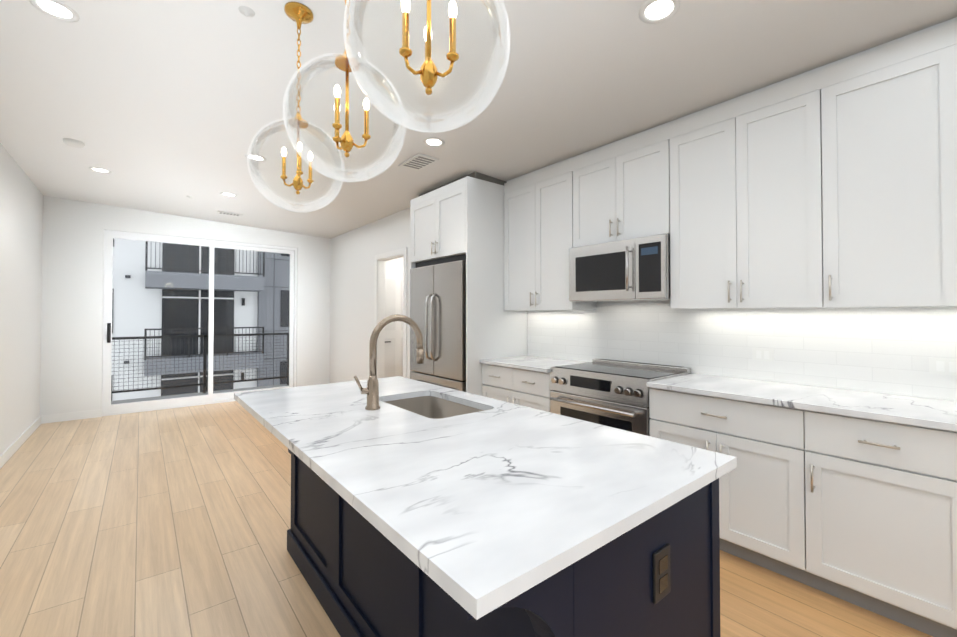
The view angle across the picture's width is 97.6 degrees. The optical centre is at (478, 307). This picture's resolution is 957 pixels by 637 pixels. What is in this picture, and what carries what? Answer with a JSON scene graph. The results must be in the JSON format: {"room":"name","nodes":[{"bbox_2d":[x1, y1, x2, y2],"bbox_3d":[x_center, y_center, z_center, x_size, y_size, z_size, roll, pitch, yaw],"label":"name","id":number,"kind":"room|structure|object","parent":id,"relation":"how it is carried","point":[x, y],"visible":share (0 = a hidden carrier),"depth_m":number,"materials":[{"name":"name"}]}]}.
{"room":"kitchen","nodes":[
{"label":"kitchen","id":0,"kind":"room"},
{"bbox_2d":[0,143,42,454],"bbox_3d":[-2.357,-0.094,1.319,0.120,2.900,9.990,1,-1,-39],"label":"wall","id":1,"kind":"structure","parent":0,"point":[21,219],"depth_m":4.18,"materials":[{"name":"white paint"}]},
{"bbox_2d":[0,415,41,468],"bbox_3d":[-2.296,1.307,1.329,0.014,0.100,9.720,1,-1,-39],"label":"baseboard","id":2,"kind":"structure","parent":1,"relation":"attached to","point":[13,447],"depth_m":4.19,"materials":[{"name":"white wood"}]},
{"bbox_2d":[40,195,329,416],"bbox_3d":[-3.985,-0.020,6.325,3.630,2.900,0.150,1,-1,-39],"label":"wall","id":3,"kind":"structure","parent":0,"point":[72,291],"depth_m":5.42,"materials":[{"name":"white paint"}]},
{"bbox_2d":[42,409,100,423],"bbox_3d":[-5.118,1.365,5.287,0.527,0.100,0.014,1,-1,-39],"label":"baseboard","id":4,"kind":"structure","parent":3,"relation":"attached to","point":[51,418],"depth_m":5.27,"materials":[{"name":"white wood"}]},
{"bbox_2d":[102,230,296,415],"bbox_3d":[-4.006,0.205,6.276,2.416,2.448,0.155,1,-1,-39],"label":"sliding door","id":5,"kind":"structure","parent":3,"relation":"in","point":[108,408],"depth_m":6.08,"materials":[{"name":"white plastic"}]},
{"bbox_2d":[330,208,409,382],"bbox_3d":[-1.332,-0.021,6.268,0.630,2.900,3.270,1,-1,-39],"label":"wall","id":6,"kind":"structure","parent":0,"point":[354,252],"depth_m":6.41,"materials":[{"name":"white paint"}]},
{"bbox_2d":[375,247,406,377],"bbox_3d":[-1.139,0.334,5.590,0.115,2.170,0.900,1,-1,-39],"label":"door frame","id":7,"kind":"structure","parent":6,"relation":"attached to","point":[381,259],"depth_m":5.86,"materials":[{"name":"white wood"}]},
{"bbox_2d":[385,257,402,267],"bbox_3d":[-1.090,-0.009,7.060,1.800,2.900,0.100,1,-1,-39],"label":"wall","id":8,"kind":"structure","parent":0,"point":[397,262],"depth_m":6.79,"materials":[{"name":"white paint"}]},
{"bbox_2d":[385,266,402,377],"bbox_3d":[-1.294,0.387,6.764,0.960,2.100,0.094,1,-1,-39],"label":"hall door","id":9,"kind":"structure","parent":8,"relation":"in","point":[393,330],"depth_m":6.72,"materials":[{"name":"white"}]},
{"bbox_2d":[0,401,932,636],"bbox_3d":[-0.093,1.442,3.076,6.040,0.120,10.080,1,-1,-39],"label":"floor","id":10,"kind":"structure","parent":0,"point":[173,522],"depth_m":2.39,"materials":[{"name":"brown wood"}]},
{"bbox_2d":[410,254,465,391],"bbox_3d":[-0.180,0.450,4.408,0.823,1.904,0.997,1,-1,-39],"label":"fridge","id":11,"kind":"object","parent":10,"relation":"on","point":[438,301],"visible":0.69,"depth_m":4.11,"materials":[{"name":"silver metal"}]},
{"bbox_2d":[410,172,527,395],"bbox_3d":[-0.140,0.070,4.446,0.815,2.666,1.040,1,-1,-39],"label":"tall cabinet","id":12,"kind":"object","parent":10,"relation":"on","point":[462,215],"visible":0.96,"depth_m":4.00,"materials":[{"name":"white wood"}]},
{"bbox_2d":[234,314,736,636],"bbox_3d":[-0.272,0.694,1.736,0.985,1.337,2.080,1,-1,-39],"label":"kitchen island","id":13,"kind":"object","parent":10,"relation":"on","point":[421,509],"visible":1,"depth_m":1.15,"materials":[{"name":"black"}]},
{"bbox_2d":[354,314,423,409],"bbox_3d":[-0.402,0.240,1.933,0.344,0.423,0.066,1,-1,-39],"label":"faucet","id":14,"kind":"object","parent":13,"relation":"on","point":[372,390],"depth_m":1.87,"materials":[{"name":"silver metal"}]},
{"bbox_2d":[653,543,670,603],"bbox_3d":[0.455,0.657,1.038,0.076,0.120,0.009,1,-1,-39],"label":"outlet","id":15,"kind":"object","parent":13,"relation":"attached to","point":[661,551],"depth_m":1.03,"materials":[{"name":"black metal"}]},
{"bbox_2d":[482,364,550,411],"bbox_3d":[0.531,0.951,3.767,0.608,0.884,0.836,1,-1,-39],"label":"base cabinet","id":16,"kind":"object","parent":10,"relation":"on","point":[517,386],"depth_m":3.53,"materials":[{"name":"white wood"}]},
{"bbox_2d":[480,356,586,371],"bbox_3d":[0.519,0.493,3.764,0.638,0.030,0.836,1,-1,-39],"label":"countertop","id":17,"kind":"structure","parent":16,"relation":"on","point":[529,363],"depth_m":3.67,"materials":[{"name":"white stone"}]},
{"bbox_2d":[549,359,691,435],"bbox_3d":[1.014,0.905,3.098,0.675,0.956,0.808,1,-1,-39],"label":"range","id":18,"kind":"object","parent":10,"relation":"on","point":[611,393],"visible":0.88,"depth_m":2.92,"materials":[{"name":"silver metal"}]},
{"bbox_2d":[649,388,783,575],"bbox_3d":[1.571,0.932,2.476,0.608,0.884,0.851,1,-1,-39],"label":"base cabinet","id":19,"kind":"object","parent":10,"relation":"on","point":[751,495],"depth_m":2.22,"materials":[{"name":"white wood"}]},
{"bbox_2d":[784,408,947,636],"bbox_3d":[1.965,0.924,1.988,0.608,0.884,0.656,1,-1,-39],"label":"base cabinet","id":20,"kind":"object","parent":10,"relation":"on","point":[850,496],"depth_m":1.83,"materials":[{"name":"white wood"}]},
{"bbox_2d":[646,373,956,431],"bbox_3d":[1.951,0.467,1.988,0.638,0.030,2.098,1,-1,-39],"label":"countertop","id":21,"kind":"structure","parent":20,"relation":"on","point":[919,412],"depth_m":2.10,"materials":[{"name":"white stone"}]},
{"bbox_2d":[944,432,956,636],"bbox_3d":[2.356,0.917,1.503,0.608,0.884,0.843,1,-1,-39],"label":"base cabinet","id":22,"kind":"object","parent":10,"relation":"on","point":[950,438],"depth_m":1.64,"materials":[{"name":"white wood"}]},
{"bbox_2d":[0,0,956,238],"bbox_3d":[-0.093,-1.427,3.119,6.040,0.481,10.080,1,-1,-39],"label":"ceiling","id":23,"kind":"structure","parent":0,"point":[164,106],"depth_m":2.50,"materials":[{"name":"paint"}]},
{"bbox_2d":[29,0,79,21],"bbox_3d":[-1.994,-1.407,1.971,0.170,0.012,0.170,1,-1,-39],"label":"recessed light","id":24,"kind":"object","parent":23,"relation":"in","point":[57,9],"visible":1,"depth_m":1.98,"materials":[{"name":"white"}]},
{"bbox_2d":[63,138,84,147],"bbox_3d":[-3.381,-1.376,3.499,0.130,0.037,0.130,1,-1,-39],"label":"smoke detector","id":25,"kind":"object","parent":23,"relation":"attached to","point":[73,142],"visible":1,"depth_m":3.47,"materials":[{"name":"white plastic"}]},
{"bbox_2d":[89,167,111,172],"bbox_3d":[-3.770,-1.375,4.174,0.170,0.012,0.170,1,-1,-39],"label":"recessed light","id":26,"kind":"object","parent":23,"relation":"in","point":[101,170],"visible":1,"depth_m":4.17,"materials":[{"name":"white"}]},
{"bbox_2d":[220,192,236,196],"bbox_3d":[-2.906,-1.321,4.870,0.170,0.012,0.170,1,-1,-39],"label":"recessed light","id":27,"kind":"object","parent":23,"relation":"in","point":[228,194],"visible":1,"depth_m":4.87,"materials":[{"name":"white"}]},
{"bbox_2d":[217,211,242,216],"bbox_3d":[-3.409,-1.294,5.749,0.300,0.014,0.120,1,-1,-39],"label":"ceiling vent","id":28,"kind":"object","parent":23,"relation":"in","point":[228,213],"visible":0.96,"depth_m":5.71,"materials":[{"name":"white metal"}]},
{"bbox_2d":[238,6,254,16],"bbox_3d":[-1.079,-1.373,1.951,0.070,0.022,0.070,1,-1,-39],"label":"sprinkler","id":29,"kind":"object","parent":23,"relation":"attached to","point":[246,11],"visible":1,"depth_m":1.94,"materials":[{"name":"white"}]},
{"bbox_2d":[245,154,265,161],"bbox_3d":[-1.984,-1.338,3.726,0.170,0.012,0.170,1,-1,-39],"label":"recessed light","id":30,"kind":"object","parent":23,"relation":"in","point":[260,157],"visible":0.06,"depth_m":3.73,"materials":[{"name":"white"}]},
{"bbox_2d":[247,2,343,212],"bbox_3d":[-0.833,-0.912,1.937,0.409,0.932,0.409,1,-1,-39],"label":"pendant light","id":31,"kind":"object","parent":23,"relation":"hanging from","point":[298,13],"visible":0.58,"depth_m":1.94,"materials":[{"name":"clear glass"}]},
{"bbox_2d":[283,0,405,181],"bbox_3d":[-0.463,-0.918,1.477,0.409,0.932,0.409,1,-1,-39],"label":"pendant light","id":32,"kind":"object","parent":23,"relation":"hanging from","point":[304,74],"visible":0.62,"depth_m":1.49,"materials":[{"name":"clear glass"}]},
{"bbox_2d":[398,153,438,170],"bbox_3d":[-0.534,-1.288,3.712,0.200,0.014,0.360,1,-1,-39],"label":"ceiling vent","id":33,"kind":"object","parent":23,"relation":"in","point":[418,162],"visible":1,"depth_m":3.69,"materials":[{"name":"white metal"}]},
{"bbox_2d":[344,0,509,132],"bbox_3d":[-0.125,-0.925,1.059,0.409,0.932,0.409,1,-1,-39],"label":"pendant light","id":34,"kind":"object","parent":23,"relation":"hanging from","point":[466,113],"visible":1,"depth_m":1.11,"materials":[{"name":"clear glass"}]},
{"bbox_2d":[423,137,444,146],"bbox_3d":[-0.351,-1.304,3.294,0.170,0.012,0.170,1,-1,-39],"label":"recessed light","id":35,"kind":"object","parent":23,"relation":"in","point":[433,142],"visible":1,"depth_m":3.29,"materials":[{"name":"white"}]},
{"bbox_2d":[639,0,679,23],"bbox_3d":[0.803,-1.325,1.862,0.170,0.012,0.170,1,-1,-39],"label":"recessed light","id":36,"kind":"object","parent":23,"relation":"in","point":[654,11],"visible":1,"depth_m":1.87,"materials":[{"name":"white"}]},
{"bbox_2d":[546,300,939,399],"bbox_3d":[1.917,-0.074,2.645,0.120,2.900,6.450,1,-1,-39],"label":"wall","id":37,"kind":"structure","parent":0,"point":[639,303],"depth_m":3.35,"materials":[{"name":"white tile"}]},
{"bbox_2d":[504,159,596,310],"bbox_3d":[0.660,-0.618,3.852,0.328,1.278,0.901,1,-1,-39],"label":"upper cabinet","id":38,"kind":"object","parent":37,"relation":"attached to","point":[536,251],"depth_m":3.75,"materials":[{"name":"white wood"}]},
{"bbox_2d":[568,127,655,248],"bbox_3d":[1.158,-0.881,3.239,0.328,0.770,0.814,1,-1,-39],"label":"upper cabinet","id":39,"kind":"object","parent":37,"relation":"attached to","point":[612,186],"depth_m":3.15,"materials":[{"name":"white wood"}]},
{"bbox_2d":[569,234,670,301],"bbox_3d":[1.117,-0.274,3.197,0.431,0.435,0.806,1,-1,-39],"label":"microwave","id":40,"kind":"object","parent":39,"relation":"attached to","point":[635,269],"visible":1,"depth_m":3.03,"materials":[{"name":"silver metal"}]},
{"bbox_2d":[656,74,803,308],"bbox_3d":[1.666,-0.636,2.605,0.328,1.278,0.936,1,-1,-39],"label":"upper cabinet","id":41,"kind":"object","parent":37,"relation":"attached to","point":[730,173],"depth_m":2.50,"materials":[{"name":"white wood"}]},
{"bbox_2d":[527,305,956,400],"bbox_3d":[1.679,0.220,2.832,0.010,0.487,3.746,1,-1,-39],"label":"tile backsplash","id":42,"kind":"structure","parent":37,"relation":"attached to","point":[885,350],"depth_m":2.59,"materials":[{"name":"white tile"}]},
{"bbox_2d":[752,348,773,361],"bbox_3d":[1.806,0.296,2.659,0.007,0.080,0.120,1,-1,-39],"label":"outlet","id":43,"kind":"object","parent":42,"relation":"attached to","point":[761,354],"visible":1,"depth_m":2.65,"materials":[{"name":"white plastic"}]},
{"bbox_2d":[929,357,956,375],"bbox_3d":[2.296,0.287,2.052,0.007,0.080,0.120,1,-1,-39],"label":"outlet","id":44,"kind":"object","parent":42,"relation":"attached to","point":[944,366],"visible":1,"depth_m":2.06,"materials":[{"name":"white plastic"}]},
{"bbox_2d":[800,18,956,307],"bbox_3d":[2.070,-0.643,2.104,0.328,1.278,0.603,1,-1,-39],"label":"upper cabinet","id":45,"kind":"object","parent":37,"relation":"attached to","point":[832,185],"depth_m":2.01,"materials":[{"name":"white wood"}]},
{"bbox_2d":[956,17,956,244],"bbox_3d":[2.476,-0.651,1.601,0.328,1.278,0.810,1,-1,-39],"label":"upper cabinet","id":46,"kind":"object","parent":37,"relation":"attached to","point":[956,17],"depth_m":1.83,"materials":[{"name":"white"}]},
{"label":"outside","id":47,"kind":"structure","parent":0,"visible":0},
{"bbox_2d":[111,384,288,403],"bbox_3d":[-4.438,1.570,6.984,5.900,0.140,1.460,1,-1,-39],"label":"floor","id":48,"kind":"structure","parent":47,"point":[177,396],"depth_m":7.20,"materials":[{"name":"grey concrete"}]},
{"bbox_2d":[111,333,288,393],"bbox_3d":[-4.821,0.992,7.467,5.650,1.030,0.050,1,-1,-39],"label":"balcony railing","id":49,"kind":"object","parent":48,"relation":"on","point":[205,373],"depth_m":7.39,"materials":[{"name":"black metal"}]},
{"bbox_3d":[-12.301,10.660,15.091,60.000,0.200,20.480,1,-1,-39],"label":"ground","id":50,"kind":"structure","parent":47,"visible":0},
{"bbox_2d":[111,239,289,400],"bbox_3d":[-13.164,-0.149,17.914,30.000,21.500,7.250,1,-1,-39],"label":"building","id":51,"kind":"structure","parent":50,"relation":"on","point":[143,295],"depth_m":16.11,"materials":[{"name":"white"}]}
]}

